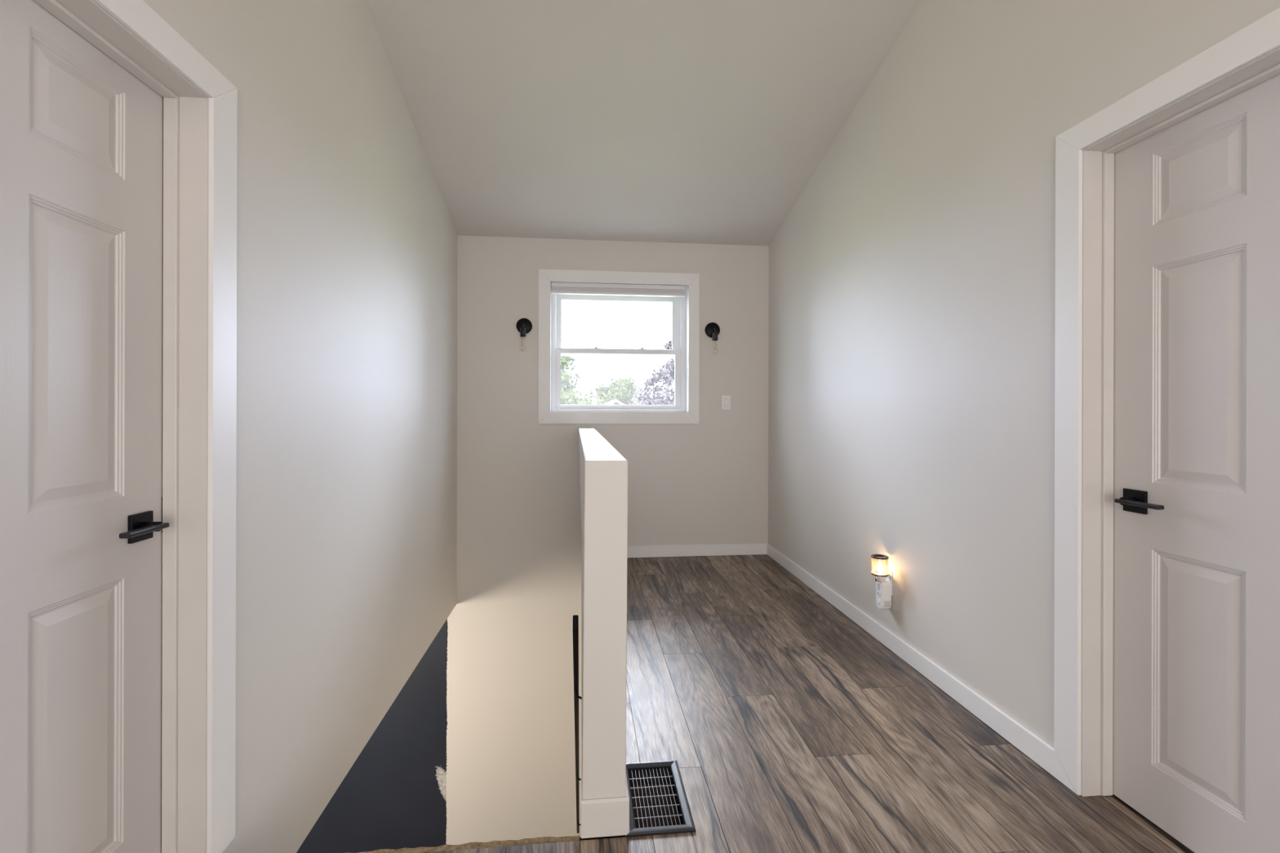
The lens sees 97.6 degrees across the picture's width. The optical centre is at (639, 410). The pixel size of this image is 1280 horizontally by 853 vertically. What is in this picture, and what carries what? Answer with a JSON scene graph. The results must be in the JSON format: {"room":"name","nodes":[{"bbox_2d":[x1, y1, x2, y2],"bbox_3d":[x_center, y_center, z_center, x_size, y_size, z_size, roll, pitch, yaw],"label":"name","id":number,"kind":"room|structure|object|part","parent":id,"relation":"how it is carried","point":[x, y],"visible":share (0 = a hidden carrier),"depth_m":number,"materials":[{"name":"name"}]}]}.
{"room":"stair landing","nodes":[
{"label":"stair landing","id":0,"kind":"room"},
{"bbox_2d":[106,0,457,852],"bbox_3d":[-1.188,-0.479,1.108,0.140,4.081,6.852,0,0,-6],"label":"wall","id":1,"kind":"structure","parent":0,"point":[347,237],"depth_m":2.21,"materials":[{"name":"beige paint"}]},
{"bbox_2d":[0,0,168,852],"bbox_3d":[-1.207,0.194,1.076,0.093,2.042,0.815,0,0,-6],"label":"door","id":2,"kind":"structure","parent":1,"relation":"in","point":[82,525],"depth_m":1.23,"materials":[{"name":"paint"}]},
{"bbox_3d":[-1.203,0.291,1.363,0.024,0.013,0.130,0,0,-6],"label":"lever","id":3,"kind":"part","parent":2,"relation":"part of","materials":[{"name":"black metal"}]},
{"bbox_3d":[-1.271,0.275,1.478,0.021,0.095,0.002,0,0,-6],"label":"strike plate","id":4,"kind":"part","parent":2,"relation":"part of","materials":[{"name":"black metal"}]},
{"bbox_2d":[33,0,237,852],"bbox_3d":[-1.178,0.149,1.078,0.153,2.146,1.048,0,0,-6],"label":"door frame","id":5,"kind":"structure","parent":1,"relation":"attached to","point":[200,132],"depth_m":1.49,"materials":[{"name":"white paint"}]},
{"bbox_2d":[296,235,768,852],"bbox_3d":[-1.428,1.379,4.629,5.330,5.586,0.200,0,0,-6],"label":"wall","id":6,"kind":"structure","parent":0,"point":[477,744],"depth_m":4.58,"materials":[{"name":"paint"}]},
{"bbox_2d":[515,318,532,346],"bbox_3d":[-0.938,-0.612,4.512,0.127,0.281,0.134,0,0,-6],"label":"wall sconce","id":7,"kind":"object","parent":6,"relation":"attached to","point":[524,326],"visible":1,"depth_m":4.56,"materials":[{"name":"black metal"}]},
{"bbox_2d":[520,327,525,337],"bbox_3d":[-0.934,-0.624,4.474,0.045,0.071,0.045,0,0,-6],"label":"socket","id":8,"kind":"object","parent":7,"relation":"attached to","point":[522,331],"depth_m":4.46,"materials":[{"name":"black metal"}]},
{"bbox_2d":[537,268,699,423],"bbox_3d":[-0.176,-0.523,4.751,1.335,1.264,0.216,0,0,-6],"label":"window","id":9,"kind":"structure","parent":6,"relation":"in","point":[685,350],"depth_m":4.71,"materials":[{"name":"white paint"}]},
{"bbox_3d":[-0.183,-0.743,4.825,1.070,0.564,0.028,0,0,-6],"label":"sash","id":10,"kind":"part","parent":9,"relation":"part of","materials":[{"name":"glass"}]},
{"bbox_2d":[551,282,685,297],"bbox_3d":[-0.177,-1.010,4.691,1.120,0.088,0.056,0,0,-6],"label":"roller blind","id":11,"kind":"object","parent":9,"relation":"attached to","point":[562,288],"visible":1,"depth_m":4.67,"materials":[{"name":"fabric"}]},
{"bbox_3d":[-0.177,-0.976,4.690,1.120,0.020,0.050,0,0,-6],"label":"rail","id":12,"kind":"part","parent":11,"relation":"part of","materials":[{"name":"white plastic"}]},
{"bbox_3d":[-0.181,-0.274,4.791,1.070,0.517,0.032,0,0,-6],"label":"sash","id":13,"kind":"part","parent":9,"relation":"part of","materials":[{"name":"glass"}]},
{"bbox_3d":[-0.179,-0.522,4.811,1.147,1.074,0.093,0,0,-6],"label":"frame","id":14,"kind":"part","parent":9,"relation":"part of","materials":[{"name":"white plastic"}]},
{"bbox_2d":[627,543,767,558],"bbox_3d":[0.363,1.179,4.709,1.444,0.092,0.012,0,0,-6],"label":"baseboard","id":15,"kind":"structure","parent":6,"relation":"attached to","point":[740,548],"depth_m":4.71,"materials":[{"name":"white paint"}]},
{"bbox_2d":[704,322,719,350],"bbox_3d":[0.618,-0.602,4.674,0.127,0.281,0.134,0,0,-6],"label":"wall sconce","id":16,"kind":"object","parent":6,"relation":"attached to","point":[712,330],"visible":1,"depth_m":4.72,"materials":[{"name":"black metal"}]},
{"bbox_2d":[712,331,717,341],"bbox_3d":[0.622,-0.614,4.637,0.045,0.071,0.045,0,0,-6],"label":"socket","id":17,"kind":"object","parent":16,"relation":"attached to","point":[714,334],"depth_m":4.62,"materials":[{"name":"black metal"}]},
{"bbox_2d":[721,395,730,409],"bbox_3d":[0.730,-0.068,4.748,0.076,0.120,0.010,0,0,-6],"label":"light switch","id":18,"kind":"object","parent":6,"relation":"attached to","point":[726,400],"visible":1,"depth_m":4.75,"materials":[{"name":"white plastic"}]},
{"bbox_2d":[578,427,627,837],"bbox_3d":[-0.275,2.160,3.123,0.157,4.031,3.036,0,0,-6],"label":"wall","id":19,"kind":"structure","parent":0,"point":[603,471],"depth_m":1.62,"materials":[{"name":"paint"}]},
{"bbox_2d":[573,615,582,833],"bbox_3d":[-0.342,1.990,3.122,0.032,2.617,2.520,0,0,-6],"label":"handrail","id":20,"kind":"object","parent":19,"relation":"attached to","point":[575,618],"visible":0.98,"depth_m":2.33,"materials":[{"name":"black metal"}]},
{"bbox_2d":[581,775,629,838],"bbox_3d":[-0.257,1.168,3.113,0.139,0.106,3.031,0,0,-6],"label":"baseboard","id":21,"kind":"structure","parent":19,"relation":"attached to","point":[601,817],"depth_m":1.61,"materials":[{"name":"paint"}]},
{"bbox_2d":[364,0,921,245],"bbox_3d":[0.169,-2.023,1.280,2.867,1.227,7.192,0,0,-6],"label":"ceiling","id":22,"kind":"structure","parent":0,"point":[703,122],"depth_m":3.21,"materials":[{"name":"paint"}]},
{"bbox_2d":[425,554,1194,852],"bbox_3d":[0.164,1.376,1.250,2.867,0.300,6.852,0,0,-6],"label":"floor","id":23,"kind":"structure","parent":0,"point":[788,726],"depth_m":2.07,"materials":[{"name":"brown wood"}]},
{"bbox_2d":[358,835,579,852],"bbox_3d":[-0.658,1.231,1.562,0.975,0.006,0.029,0,0,-6],"label":"floor edge","id":24,"kind":"structure","parent":23,"relation":"on","point":[544,839],"depth_m":1.58,"materials":[{"name":"brown wood"}]},
{"bbox_2d":[626,760,695,837],"bbox_3d":[0.046,1.301,1.781,0.200,0.170,0.325,0,0,-6],"label":"floor vent","id":25,"kind":"object","parent":23,"relation":"in","point":[659,805],"visible":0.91,"depth_m":1.81,"materials":[{"name":"black metal"}]},
{"bbox_2d":[629,768,682,827],"bbox_3d":[0.046,1.226,1.781,0.146,0.004,0.271,0,0,-6],"label":"grille","id":26,"kind":"object","parent":25,"relation":"attached to","point":[632,771],"depth_m":1.79,"materials":[{"name":"grey metal"}]},
{"bbox_2d":[768,0,1279,796],"bbox_3d":[1.525,-0.491,1.392,0.140,4.043,6.852,0,0,-6],"label":"wall","id":27,"kind":"structure","parent":0,"point":[912,335],"depth_m":2.42,"materials":[{"name":"beige paint"}]},
{"bbox_2d":[871,554,891,608],"bbox_3d":[1.242,0.890,2.898,0.091,0.273,0.087,0,0,-6],"label":"night light","id":28,"kind":"object","parent":27,"relation":"attached to","point":[883,587],"visible":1,"depth_m":2.88,"materials":[{"name":"white plastic"}]},
{"bbox_2d":[871,557,888,573],"bbox_3d":[1.240,0.801,2.898,0.079,0.088,0.079,0,0,-6],"label":"shade","id":29,"kind":"object","parent":28,"relation":"attached to","point":[879,568],"depth_m":2.89,"materials":[{"name":"clear glass"}]},
{"bbox_3d":[1.240,0.762,2.898,0.087,0.017,0.087,0,0,-6],"label":"wax dish","id":30,"kind":"part","parent":28,"relation":"part of","materials":[{"name":"brown metal"}]},
{"bbox_3d":[1.240,0.818,2.898,0.022,0.046,0.022,0,0,-6],"label":"bulb","id":31,"kind":"part","parent":28,"relation":"part of","materials":[{"name":"white glass"}]},
{"bbox_2d":[884,568,892,595],"bbox_3d":[1.289,0.888,2.910,0.005,0.122,0.071,0,0,-6],"label":"outlet cover","id":32,"kind":"object","parent":27,"relation":"attached to","point":[889,578],"visible":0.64,"depth_m":2.89,"materials":[{"name":"white plastic"}]},
{"bbox_2d":[766,543,1076,794],"bbox_3d":[1.245,1.183,3.291,0.012,0.088,3.017,0,0,-6],"label":"baseboard","id":33,"kind":"structure","parent":27,"relation":"attached to","point":[1044,755],"depth_m":2.43,"materials":[{"name":"white paint"}]},
{"bbox_2d":[1053,7,1279,795],"bbox_3d":[1.517,0.155,1.379,0.153,2.146,1.016,0,0,-6],"label":"door frame","id":34,"kind":"structure","parent":27,"relation":"attached to","point":[1085,179],"depth_m":1.79,"materials":[{"name":"white paint"}]},
{"bbox_2d":[1112,74,1279,852],"bbox_3d":[1.540,0.201,1.384,0.093,2.042,0.816,0,0,-6],"label":"door","id":35,"kind":"structure","parent":27,"relation":"in","point":[1196,655],"depth_m":1.53,"materials":[{"name":"paint"}]},
{"bbox_3d":[1.477,0.277,1.661,0.024,0.013,0.132,0,0,-6],"label":"lever","id":36,"kind":"part","parent":35,"relation":"part of","materials":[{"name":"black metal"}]},
{"label":"outside","id":37,"kind":"structure","parent":0,"visible":0},
{"label":"ground","id":38,"kind":"structure","parent":37,"visible":0},
{"bbox_2d":[560,355,582,404],"bbox_3d":[-2.790,1.184,16.823,3.303,6.378,3.234,0,0,14],"label":"leafy tree","id":39,"kind":"object","parent":38,"relation":"on","point":[568,394],"visible":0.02,"depth_m":16.20,"materials":[{"name":"green plant"}]},
{"bbox_2d":[573,395,604,404],"bbox_3d":[-3.406,1.711,31.372,4.824,5.323,2.124,0,0,-6],"label":"bushy tree","id":40,"kind":"object","parent":38,"relation":"on","point":[588,402],"visible":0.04,"depth_m":31.05,"materials":[{"name":"green plant"}]},
{"bbox_2d":[573,376,639,404],"bbox_3d":[-1.990,1.007,38.306,6.750,6.734,3.920,0,0,-6],"label":"round tree","id":41,"kind":"object","parent":38,"relation":"on","point":[622,389],"visible":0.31,"depth_m":37.31,"materials":[{"name":"green plant"}]},
{"bbox_2d":[591,389,624,404],"bbox_3d":[-1.350,1.683,27.484,7.000,5.320,5.650,0,0,-6],"label":"house","id":42,"kind":"structure","parent":38,"relation":"on","point":[615,402],"depth_m":25.90,"materials":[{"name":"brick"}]},
{"bbox_2d":[629,338,675,404],"bbox_3d":[1.134,1.171,15.120,2.833,6.423,2.295,0,0,-11],"label":"tree","id":43,"kind":"object","parent":38,"relation":"on","point":[652,393],"visible":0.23,"depth_m":14.87,"materials":[{"name":"purple plant"}]}
]}

